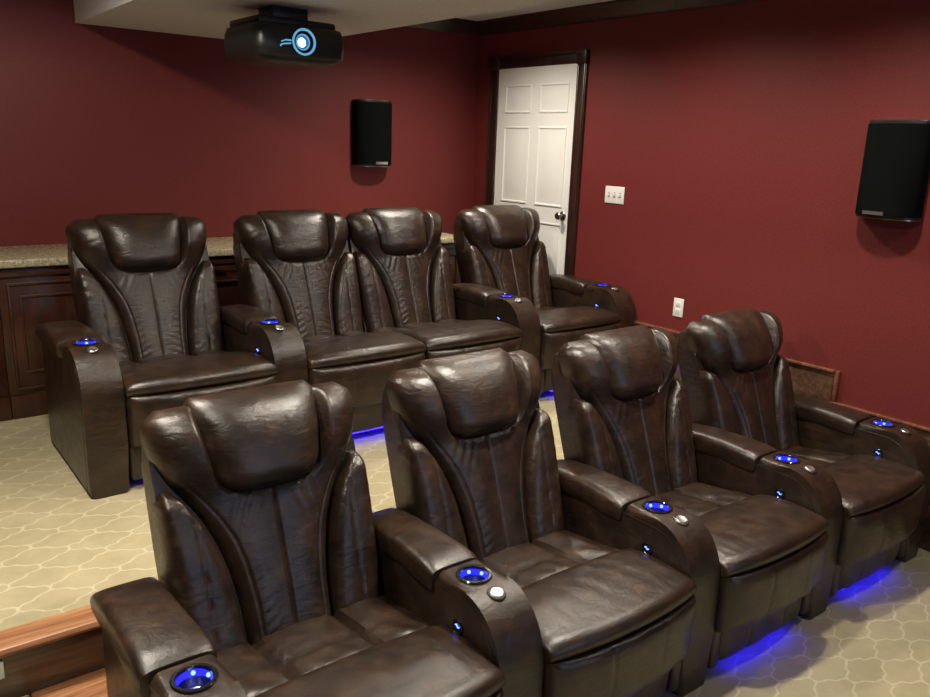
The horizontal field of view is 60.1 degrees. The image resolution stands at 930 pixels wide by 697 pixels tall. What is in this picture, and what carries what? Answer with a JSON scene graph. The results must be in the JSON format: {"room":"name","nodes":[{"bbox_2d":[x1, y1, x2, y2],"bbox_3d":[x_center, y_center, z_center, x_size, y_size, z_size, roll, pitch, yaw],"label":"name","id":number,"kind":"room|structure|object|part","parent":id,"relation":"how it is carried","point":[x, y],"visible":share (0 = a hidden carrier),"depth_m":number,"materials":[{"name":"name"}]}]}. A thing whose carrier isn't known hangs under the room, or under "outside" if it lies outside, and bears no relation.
{"room":"home theater","nodes":[
{"label":"home theater","id":0,"kind":"room"},
{"bbox_2d":[0,627,104,696],"bbox_3d":[-0.925,0.972,2.728,6.320,0.323,0.097,-9,18,-37],"label":"step riser","id":1,"kind":"object","parent":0,"point":[26,672],"visible":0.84,"depth_m":2.42,"materials":[{"name":"brown wood"}]},
{"bbox_2d":[0,661,4,679],"bbox_3d":[-1.386,0.938,2.296,0.122,0.054,0.012,-9,18,-37],"label":"step light","id":2,"kind":"object","parent":1,"relation":"attached to","point":[2,663],"depth_m":2.33,"materials":[{"name":"white plastic"}]},
{"bbox_2d":[0,0,477,245],"bbox_3d":[-2.482,-0.738,4.448,6.520,2.676,0.100,-9,18,-37],"label":"wall","id":3,"kind":"structure","parent":0,"point":[95,120],"depth_m":4.92,"materials":[{"name":"paint"}]},
{"bbox_2d":[352,99,391,166],"bbox_3d":[-0.626,-1.486,5.560,0.287,0.444,0.130,-9,18,-37],"label":"wall speaker","id":4,"kind":"object","parent":3,"relation":"attached to","point":[371,119],"visible":1,"depth_m":5.50,"materials":[{"name":"black plastic"}]},
{"bbox_3d":[-0.637,-1.275,5.619,0.280,0.005,0.117,-9,18,-37],"label":"trim","id":5,"kind":"part","parent":4,"relation":"part of","materials":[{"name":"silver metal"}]},
{"bbox_2d":[407,18,476,34],"bbox_3d":[-0.523,-2.261,5.464,1.492,0.092,0.066,-9,18,-37],"label":"trim","id":6,"kind":"structure","parent":3,"relation":"attached to","point":[454,25],"depth_m":5.78,"materials":[{"name":"brown wood"}]},
{"bbox_2d":[0,391,563,630],"bbox_3d":[-1.723,0.672,3.729,6.320,0.353,2.533,-9,18,-37],"label":"carpet floor","id":7,"kind":"structure","parent":0,"point":[61,545],"depth_m":3.06,"materials":[{"name":"carpet"}]},
{"bbox_2d":[0,315,11,421],"bbox_3d":[-2.749,-0.023,4.013,0.716,0.783,0.511,-9,18,-37],"label":"base cabinet","id":8,"kind":"object","parent":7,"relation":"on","point":[5,404],"visible":1,"depth_m":4.08,"materials":[{"name":"brown wood"}]},
{"bbox_2d":[0,232,453,268],"bbox_3d":[-1.603,-0.598,4.755,3.645,0.040,0.556,-9,18,-37],"label":"countertop","id":9,"kind":"structure","parent":8,"relation":"on","point":[48,254],"depth_m":4.25,"materials":[{"name":"stone"}]},
{"bbox_2d":[0,265,76,418],"bbox_3d":[-2.179,-0.112,4.441,0.716,0.783,0.511,-9,18,-37],"label":"base cabinet","id":10,"kind":"object","parent":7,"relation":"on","point":[30,297],"visible":0.41,"depth_m":4.10,"materials":[{"name":"brown wood"}]},
{"bbox_3d":[-2.018,-0.411,4.164,0.716,0.040,0.018,-9,18,-37],"label":"rail","id":11,"kind":"part","parent":10,"relation":"part of","materials":[{"name":"brown wood"}]},
{"bbox_3d":[-2.026,-0.093,4.240,0.646,0.555,0.010,-9,18,-37],"label":"panel moulding","id":12,"kind":"part","parent":10,"relation":"part of","materials":[{"name":"brown wood"}]},
{"bbox_3d":[-2.031,-0.094,4.247,0.646,0.525,0.011,-9,18,-37],"label":"door","id":13,"kind":"part","parent":10,"relation":"part of","materials":[{"name":"brown wood"}]},
{"bbox_3d":[-2.025,-0.102,4.238,0.546,0.405,0.010,-9,18,-37],"label":"moulding","id":14,"kind":"part","parent":10,"relation":"part of","materials":[{"name":"brown wood"}]},
{"bbox_2d":[0,605,100,657],"bbox_3d":[-0.918,0.800,2.684,6.320,0.032,0.108,-9,18,-37],"label":"trim","id":15,"kind":"structure","parent":7,"relation":"attached to","point":[37,633],"depth_m":2.41,"materials":[{"name":"red wood"}]},
{"bbox_2d":[35,213,307,498],"bbox_3d":[-1.369,-0.052,3.732,1.006,1.071,1.005,-9,18,-37],"label":"recliner","id":16,"kind":"object","parent":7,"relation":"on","point":[151,332],"visible":0.92,"depth_m":3.71,"materials":[{"name":"brown leather"}]},
{"bbox_3d":[-1.679,0.232,3.529,0.158,0.601,0.779,-9,18,-37],"label":"armrest","id":17,"kind":"part","parent":16,"relation":"part of","materials":[{"name":"brown leather"}]},
{"bbox_2d":[65,216,206,362],"bbox_3d":[-1.529,-0.279,3.907,0.655,0.689,0.326,-9,18,-37],"label":"cushion","id":18,"kind":"object","parent":16,"relation":"on","point":[138,282],"depth_m":3.82,"materials":[{"name":"brown leather"}]},
{"bbox_3d":[-1.540,-0.113,3.956,0.644,0.968,0.430,-9,18,-37],"label":"backrest","id":19,"kind":"part","parent":16,"relation":"part of","materials":[{"name":"brown leather"}]},
{"bbox_2d":[118,349,227,367],"bbox_3d":[-1.353,0.106,3.752,0.650,0.158,0.360,-9,18,-37],"label":"seat cushion","id":20,"kind":"object","parent":16,"relation":"on","point":[140,356],"depth_m":3.81,"materials":[{"name":"brown leather"}]},
{"bbox_2d":[120,352,277,396],"bbox_3d":[-1.176,0.100,3.515,0.650,0.094,0.343,-9,18,-37],"label":"cushion","id":21,"kind":"object","parent":16,"relation":"on","point":[190,376],"depth_m":3.42,"materials":[{"name":"brown leather"}]},
{"bbox_3d":[-1.033,0.131,4.014,0.158,0.601,0.779,-9,18,-37],"label":"armrest","id":22,"kind":"part","parent":16,"relation":"part of","materials":[{"name":"brown leather"}]},
{"bbox_2d":[209,255,241,305],"bbox_3d":[-1.609,-0.201,4.869,0.716,0.783,0.511,-9,18,-37],"label":"base cabinet","id":23,"kind":"object","parent":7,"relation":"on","point":[224,266],"visible":0.02,"depth_m":4.67,"materials":[{"name":"brown wood"}]},
{"bbox_3d":[-1.448,-0.500,4.592,0.716,0.040,0.018,-9,18,-37],"label":"rail","id":24,"kind":"part","parent":23,"relation":"part of","materials":[{"name":"brown wood"}]},
{"bbox_3d":[-1.456,-0.181,4.668,0.646,0.555,0.010,-9,18,-37],"label":"panel moulding","id":25,"kind":"part","parent":23,"relation":"part of","materials":[{"name":"brown wood"}]},
{"bbox_3d":[-1.455,-0.191,4.666,0.546,0.405,0.010,-9,18,-37],"label":"moulding","id":26,"kind":"part","parent":23,"relation":"part of","materials":[{"name":"brown wood"}]},
{"bbox_3d":[-1.461,-0.183,4.675,0.646,0.525,0.011,-9,18,-37],"label":"door","id":27,"kind":"part","parent":23,"relation":"part of","materials":[{"name":"brown wood"}]},
{"bbox_2d":[233,207,540,433],"bbox_3d":[-0.391,-0.204,4.466,1.482,1.071,1.005,-9,18,-37],"label":"loveseat","id":28,"kind":"object","parent":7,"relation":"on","point":[370,294],"visible":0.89,"depth_m":4.40,"materials":[{"name":"brown leather"}]},
{"bbox_2d":[233,213,347,337],"bbox_3d":[-0.883,-0.379,4.392,0.655,0.689,0.326,-9,18,-37],"label":"cushion","id":29,"kind":"object","parent":28,"relation":"on","point":[292,267],"depth_m":4.31,"materials":[{"name":"brown leather"}]},
{"bbox_3d":[-0.894,-0.213,4.441,0.644,0.968,0.430,-9,18,-37],"label":"backrest","id":30,"kind":"part","parent":28,"relation":"part of","materials":[{"name":"brown leather"}]},
{"bbox_2d":[302,331,367,342],"bbox_3d":[-0.707,0.006,4.237,0.650,0.158,0.360,-9,18,-37],"label":"seat cushion","id":31,"kind":"object","parent":28,"relation":"on","point":[307,336],"depth_m":4.34,"materials":[{"name":"brown leather"}]},
{"bbox_2d":[304,332,425,368],"bbox_3d":[-0.530,-0.001,4.000,0.650,0.094,0.343,-9,18,-37],"label":"cushion","id":32,"kind":"object","parent":28,"relation":"on","point":[382,350],"depth_m":3.90,"materials":[{"name":"brown leather"}]},
{"bbox_2d":[345,210,441,327],"bbox_3d":[-0.363,-0.460,4.782,0.655,0.689,0.326,-9,18,-37],"label":"cushion","id":33,"kind":"object","parent":28,"relation":"on","point":[397,254],"depth_m":4.69,"materials":[{"name":"brown leather"}]},
{"bbox_3d":[-0.373,-0.295,4.831,0.644,0.968,0.430,-9,18,-37],"label":"backrest","id":34,"kind":"part","parent":28,"relation":"part of","materials":[{"name":"brown leather"}]},
{"bbox_2d":[370,319,466,332],"bbox_3d":[-0.186,-0.075,4.627,0.650,0.158,0.360,-9,18,-37],"label":"seat cushion","id":35,"kind":"object","parent":28,"relation":"on","point":[376,325],"depth_m":4.62,"materials":[{"name":"brown leather"}]},
{"bbox_2d":[401,319,522,351],"bbox_3d":[-0.010,-0.082,4.391,0.650,0.094,0.343,-9,18,-37],"label":"cushion","id":36,"kind":"object","parent":28,"relation":"on","point":[484,334],"depth_m":4.29,"materials":[{"name":"brown leather"}]},
{"bbox_3d":[0.134,-0.051,4.889,0.158,0.601,0.779,-9,18,-37],"label":"armrest","id":37,"kind":"part","parent":28,"relation":"part of","materials":[{"name":"brown leather"}]},
{"bbox_2d":[442,243,459,283],"bbox_3d":[-0.469,-0.379,5.724,0.716,0.783,0.511,-9,18,-37],"label":"base cabinet","id":38,"kind":"object","parent":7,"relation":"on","point":[450,247],"visible":0.12,"depth_m":5.64,"materials":[{"name":"brown wood"}]},
{"bbox_3d":[-0.308,-0.677,5.447,0.716,0.040,0.018,-9,18,-37],"label":"rail","id":39,"kind":"part","parent":38,"relation":"part of","materials":[{"name":"brown wood"}]},
{"bbox_3d":[-0.321,-0.361,5.530,0.646,0.525,0.011,-9,18,-37],"label":"door","id":40,"kind":"part","parent":38,"relation":"part of","materials":[{"name":"brown wood"}]},
{"bbox_3d":[-0.316,-0.359,5.524,0.646,0.555,0.010,-9,18,-37],"label":"panel moulding","id":41,"kind":"part","parent":38,"relation":"part of","materials":[{"name":"brown wood"}]},
{"bbox_2d":[453,205,635,393],"bbox_3d":[0.515,-0.346,5.147,0.828,1.071,1.009,-9,18,-37],"label":"recliner","id":42,"kind":"object","parent":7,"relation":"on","point":[499,247],"visible":0.68,"depth_m":5.14,"materials":[{"name":"brown leather"}]},
{"bbox_3d":[0.273,-0.395,5.316,0.644,0.968,0.430,-9,18,-37],"label":"backrest","id":43,"kind":"part","parent":42,"relation":"part of","materials":[{"name":"brown leather"}]},
{"bbox_2d":[456,208,539,301],"bbox_3d":[0.283,-0.561,5.267,0.655,0.689,0.326,-9,18,-37],"label":"cushion","id":44,"kind":"object","parent":42,"relation":"on","point":[497,248],"depth_m":5.16,"materials":[{"name":"brown leather"}]},
{"bbox_2d":[536,307,563,311],"bbox_3d":[0.460,-0.176,5.112,0.650,0.158,0.360,-9,18,-37],"label":"seat cushion","id":45,"kind":"object","parent":42,"relation":"on","point":[538,309],"depth_m":5.28,"materials":[{"name":"brown leather"}]},
{"bbox_2d":[537,306,621,333],"bbox_3d":[0.636,-0.182,4.876,0.650,0.094,0.343,-9,18,-37],"label":"cushion","id":46,"kind":"object","parent":42,"relation":"on","point":[582,319],"depth_m":4.77,"materials":[{"name":"brown leather"}]},
{"bbox_3d":[0.780,-0.152,5.374,0.158,0.601,0.779,-9,18,-37],"label":"armrest","id":47,"kind":"part","parent":42,"relation":"part of","materials":[{"name":"brown leather"}]},
{"bbox_2d":[73,0,561,38],"bbox_3d":[0.710,-1.162,1.763,1.231,0.306,7.698,-9,18,-37],"label":"ceiling","id":48,"kind":"structure","parent":0,"point":[202,18],"depth_m":3.77,"materials":[{"name":"paint"}]},
{"bbox_2d":[224,5,343,69],"bbox_3d":[-0.823,-1.417,3.666,0.441,0.245,0.450,-9,18,-37],"label":"projector","id":49,"kind":"object","parent":48,"relation":"hanging from","point":[277,36],"visible":1,"depth_m":3.54,"materials":[{"name":"black plastic"}]},
{"bbox_3d":[-0.707,-1.337,3.508,0.058,0.058,0.009,-9,18,-37],"label":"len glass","id":50,"kind":"part","parent":49,"relation":"part of","materials":[{"name":"blue"}]},
{"bbox_2d":[458,0,612,20],"bbox_3d":[-0.066,-1.236,1.125,6.520,0.100,7.898,-9,18,-37],"label":"ceiling","id":51,"kind":"structure","parent":0,"point":[564,3],"depth_m":5.28,"materials":[{"name":"paint"}]},
{"bbox_2d":[472,0,929,427],"bbox_3d":[2.464,-0.279,3.342,0.100,2.676,7.798,-9,18,-37],"label":"wall","id":52,"kind":"structure","parent":0,"point":[734,135],"depth_m":4.28,"materials":[{"name":"paint"}]},
{"bbox_2d":[485,49,589,275],"bbox_3d":[0.432,-1.014,5.748,0.077,2.065,0.994,-9,18,-37],"label":"door","id":53,"kind":"structure","parent":52,"relation":"in","point":[537,102],"depth_m":5.58,"materials":[{"name":"white paint"}]},
{"bbox_3d":[0.644,-0.903,5.475,0.061,0.062,0.062,-9,18,-37],"label":"knob","id":54,"kind":"part","parent":53,"relation":"part of","materials":[{"name":"silver metal"}]},
{"bbox_2d":[475,0,754,35],"bbox_3d":[2.412,-1.530,3.011,0.066,0.092,7.698,-9,18,-37],"label":"trim","id":55,"kind":"structure","parent":52,"relation":"attached to","point":[614,9],"depth_m":5.07,"materials":[{"name":"brown wood"}]},
{"bbox_2d":[605,186,624,204],"bbox_3d":[0.950,-0.977,5.119,0.014,0.108,0.160,-9,18,-37],"label":"light switch","id":56,"kind":"object","parent":52,"relation":"attached to","point":[613,194],"visible":1,"depth_m":5.11,"materials":[{"name":"white plastic"}]},
{"bbox_2d":[673,298,683,317],"bbox_3d":[1.281,-0.246,4.832,0.010,0.112,0.072,-9,18,-37],"label":"wall outlet","id":57,"kind":"object","parent":52,"relation":"attached to","point":[678,306],"visible":1,"depth_m":4.83,"materials":[{"name":"white plastic"}]},
{"bbox_2d":[634,320,929,518],"bbox_3d":[2.699,0.692,3.121,0.030,0.591,6.554,-9,18,-37],"label":"trim","id":58,"kind":"structure","parent":52,"relation":"attached to","point":[837,373],"depth_m":4.08,"materials":[{"name":"brown wood"}]},
{"bbox_2d":[635,324,929,551],"bbox_3d":[2.702,0.778,3.148,0.014,0.741,6.554,-9,18,-37],"label":"baseboard","id":59,"kind":"structure","parent":52,"relation":"attached to","point":[808,382],"depth_m":4.18,"materials":[{"name":"brown wood"}]},
{"bbox_2d":[855,120,929,221],"bbox_3d":[1.963,-0.821,3.702,0.130,0.444,0.287,-9,18,-37],"label":"wall speaker","id":60,"kind":"object","parent":52,"relation":"attached to","point":[895,171],"visible":1,"depth_m":3.64,"materials":[{"name":"black plastic"}]},
{"bbox_3d":[1.961,-0.609,3.760,0.117,0.005,0.280,-9,18,-37],"label":"trim","id":61,"kind":"part","parent":60,"relation":"part of","materials":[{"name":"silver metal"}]},
{"bbox_3d":[1.976,-1.034,3.652,0.117,0.005,0.280,-9,18,-37],"label":"trim","id":62,"kind":"part","parent":60,"relation":"part of","materials":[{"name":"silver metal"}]},
{"bbox_2d":[660,548,929,696],"bbox_3d":[0.603,1.725,0.849,6.320,0.100,5.180,-9,18,-37],"label":"floor","id":63,"kind":"structure","parent":0,"point":[871,638],"depth_m":3.04,"materials":[{"name":"carpet"}]},
{"bbox_2d":[31,668,107,696],"bbox_3d":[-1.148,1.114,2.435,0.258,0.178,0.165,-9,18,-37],"label":"step","id":64,"kind":"structure","parent":63,"relation":"on","point":[93,684],"depth_m":2.42,"materials":[{"name":"brown wood"}]},
{"bbox_2d":[90,379,543,696],"bbox_3d":[-0.418,0.727,2.241,1.006,1.071,1.005,-9,18,-37],"label":"recliner","id":65,"kind":"object","parent":63,"relation":"on","point":[277,572],"visible":1,"depth_m":2.28,"materials":[{"name":"brown leather"}]},
{"bbox_3d":[-0.728,1.011,2.037,0.158,0.601,0.779,-9,18,-37],"label":"armrest","id":66,"kind":"part","parent":65,"relation":"part of","materials":[{"name":"brown leather"}]},
{"bbox_2d":[139,381,353,645],"bbox_3d":[-0.578,0.501,2.415,0.655,0.689,0.326,-9,18,-37],"label":"cushion","id":67,"kind":"object","parent":65,"relation":"on","point":[249,496],"depth_m":2.32,"materials":[{"name":"brown leather"}]},
{"bbox_3d":[-0.589,0.666,2.464,0.644,0.968,0.430,-9,18,-37],"label":"backrest","id":68,"kind":"part","parent":65,"relation":"part of","materials":[{"name":"brown leather"}]},
{"bbox_2d":[217,595,432,696],"bbox_3d":[-0.402,0.886,2.260,0.650,0.158,0.360,-9,18,-37],"label":"seat cushion","id":69,"kind":"object","parent":65,"relation":"on","point":[288,643],"depth_m":2.30,"materials":[{"name":"brown leather"}]},
{"bbox_2d":[254,625,505,696],"bbox_3d":[-0.225,0.879,2.023,0.650,0.094,0.343,-9,18,-37],"label":"cushion","id":70,"kind":"object","parent":65,"relation":"on","point":[438,660],"depth_m":2.08,"materials":[{"name":"brown leather"}]},
{"bbox_2d":[453,619,462,634],"bbox_3d":[-0.020,0.789,2.279,0.006,0.045,0.045,-9,18,-37],"label":"switch","id":71,"kind":"object","parent":65,"relation":"attached to","point":[457,623],"depth_m":2.27,"materials":[{"name":"black"}]},
{"bbox_3d":[-0.082,0.910,2.522,0.158,0.601,0.779,-9,18,-37],"label":"armrest","id":72,"kind":"part","parent":65,"relation":"part of","materials":[{"name":"brown leather"}]},
{"bbox_2d":[382,348,719,696],"bbox_3d":[0.299,0.615,2.780,0.828,1.071,1.009,-9,18,-37],"label":"recliner","id":73,"kind":"object","parent":63,"relation":"on","point":[620,581],"visible":0.91,"depth_m":2.74,"materials":[{"name":"brown leather"}]},
{"bbox_3d":[0.057,0.566,2.949,0.644,0.968,0.430,-9,18,-37],"label":"backrest","id":74,"kind":"part","parent":73,"relation":"part of","materials":[{"name":"brown leather"}]},
{"bbox_2d":[386,350,541,560],"bbox_3d":[0.068,0.400,2.900,0.655,0.689,0.326,-9,18,-37],"label":"cushion","id":75,"kind":"object","parent":73,"relation":"on","point":[464,433],"depth_m":2.80,"materials":[{"name":"brown leather"}]},
{"bbox_2d":[480,530,619,587],"bbox_3d":[0.244,0.785,2.745,0.650,0.158,0.360,-9,18,-37],"label":"seat cushion","id":76,"kind":"object","parent":73,"relation":"on","point":[543,554],"depth_m":2.82,"materials":[{"name":"brown leather"}]},
{"bbox_2d":[521,549,696,662],"bbox_3d":[0.421,0.779,2.508,0.650,0.094,0.343,-9,18,-37],"label":"cushion","id":77,"kind":"object","parent":73,"relation":"on","point":[608,606],"depth_m":2.44,"materials":[{"name":"brown leather"}]},
{"bbox_3d":[0.564,0.810,3.007,0.158,0.601,0.779,-9,18,-37],"label":"armrest","id":78,"kind":"part","parent":73,"relation":"part of","materials":[{"name":"brown leather"}]},
{"bbox_2d":[642,542,652,554],"bbox_3d":[0.626,0.688,2.764,0.006,0.045,0.045,-9,18,-37],"label":"switch","id":79,"kind":"object","parent":73,"relation":"attached to","point":[647,547],"depth_m":2.76,"materials":[{"name":"black"}]},
{"bbox_2d":[551,325,842,668],"bbox_3d":[0.945,0.515,3.265,0.828,1.071,1.009,-9,18,-37],"label":"recliner","id":80,"kind":"object","parent":63,"relation":"on","point":[773,519],"visible":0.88,"depth_m":3.22,"materials":[{"name":"brown leather"}]},
{"bbox_3d":[0.703,0.465,3.434,0.644,0.968,0.430,-9,18,-37],"label":"backrest","id":81,"kind":"part","parent":80,"relation":"part of","materials":[{"name":"brown leather"}]},
{"bbox_2d":[558,327,678,495],"bbox_3d":[0.714,0.299,3.385,0.655,0.689,0.326,-9,18,-37],"label":"cushion","id":82,"kind":"object","parent":80,"relation":"on","point":[618,389],"depth_m":3.28,"materials":[{"name":"brown leather"}]},
{"bbox_2d":[654,482,750,515],"bbox_3d":[0.890,0.684,3.229,0.650,0.159,0.360,-9,18,-37],"label":"seat cushion","id":83,"kind":"object","parent":80,"relation":"on","point":[701,498],"depth_m":3.34,"materials":[{"name":"brown leather"}]},
{"bbox_2d":[698,495,828,576],"bbox_3d":[1.067,0.678,2.993,0.650,0.094,0.343,-9,18,-37],"label":"cushion","id":84,"kind":"object","parent":80,"relation":"on","point":[757,535],"depth_m":2.92,"materials":[{"name":"brown leather"}]},
{"bbox_3d":[1.210,0.709,3.491,0.158,0.601,0.779,-9,18,-37],"label":"armrest","id":85,"kind":"part","parent":80,"relation":"part of","materials":[{"name":"brown leather"}]},
{"bbox_2d":[774,488,784,498],"bbox_3d":[1.272,0.588,3.249,0.006,0.045,0.045,-9,18,-37],"label":"switch","id":86,"kind":"object","parent":80,"relation":"attached to","point":[778,492],"depth_m":3.25,"materials":[{"name":"black"}]},
{"bbox_2d":[678,307,929,596],"bbox_3d":[1.591,0.414,3.750,0.828,1.071,1.009,-9,18,-37],"label":"recliner","id":87,"kind":"object","parent":63,"relation":"on","point":[734,375],"visible":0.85,"depth_m":3.71,"materials":[{"name":"brown leather"}]},
{"bbox_3d":[1.349,0.364,3.918,0.644,0.968,0.430,-9,18,-37],"label":"backrest","id":88,"kind":"part","parent":87,"relation":"part of","materials":[{"name":"brown leather"}]},
{"bbox_2d":[686,310,782,451],"bbox_3d":[1.360,0.199,3.870,0.655,0.689,0.326,-9,18,-37],"label":"cushion","id":89,"kind":"object","parent":87,"relation":"on","point":[734,365],"depth_m":3.76,"materials":[{"name":"brown leather"}]},
{"bbox_2d":[781,446,851,466],"bbox_3d":[1.536,0.584,3.714,0.650,0.158,0.360,-9,18,-37],"label":"seat cushion","id":90,"kind":"object","parent":87,"relation":"on","point":[825,456],"depth_m":3.85,"materials":[{"name":"brown leather"}]},
{"bbox_3d":[1.857,0.608,3.976,0.158,0.601,0.779,-9,18,-37],"label":"armrest","id":91,"kind":"part","parent":87,"relation":"part of","materials":[{"name":"brown leather"}]},
{"bbox_2d":[823,454,924,516],"bbox_3d":[1.713,0.577,3.478,0.650,0.094,0.343,-9,18,-37],"label":"cushion","id":92,"kind":"object","parent":87,"relation":"on","point":[869,485],"depth_m":3.41,"materials":[{"name":"brown leather"}]},
{"bbox_2d":[873,449,882,456],"bbox_3d":[1.918,0.487,3.734,0.006,0.045,0.045,-9,18,-37],"label":"switch","id":93,"kind":"object","parent":87,"relation":"attached to","point":[876,452],"depth_m":3.73,"materials":[{"name":"black"}]}
]}

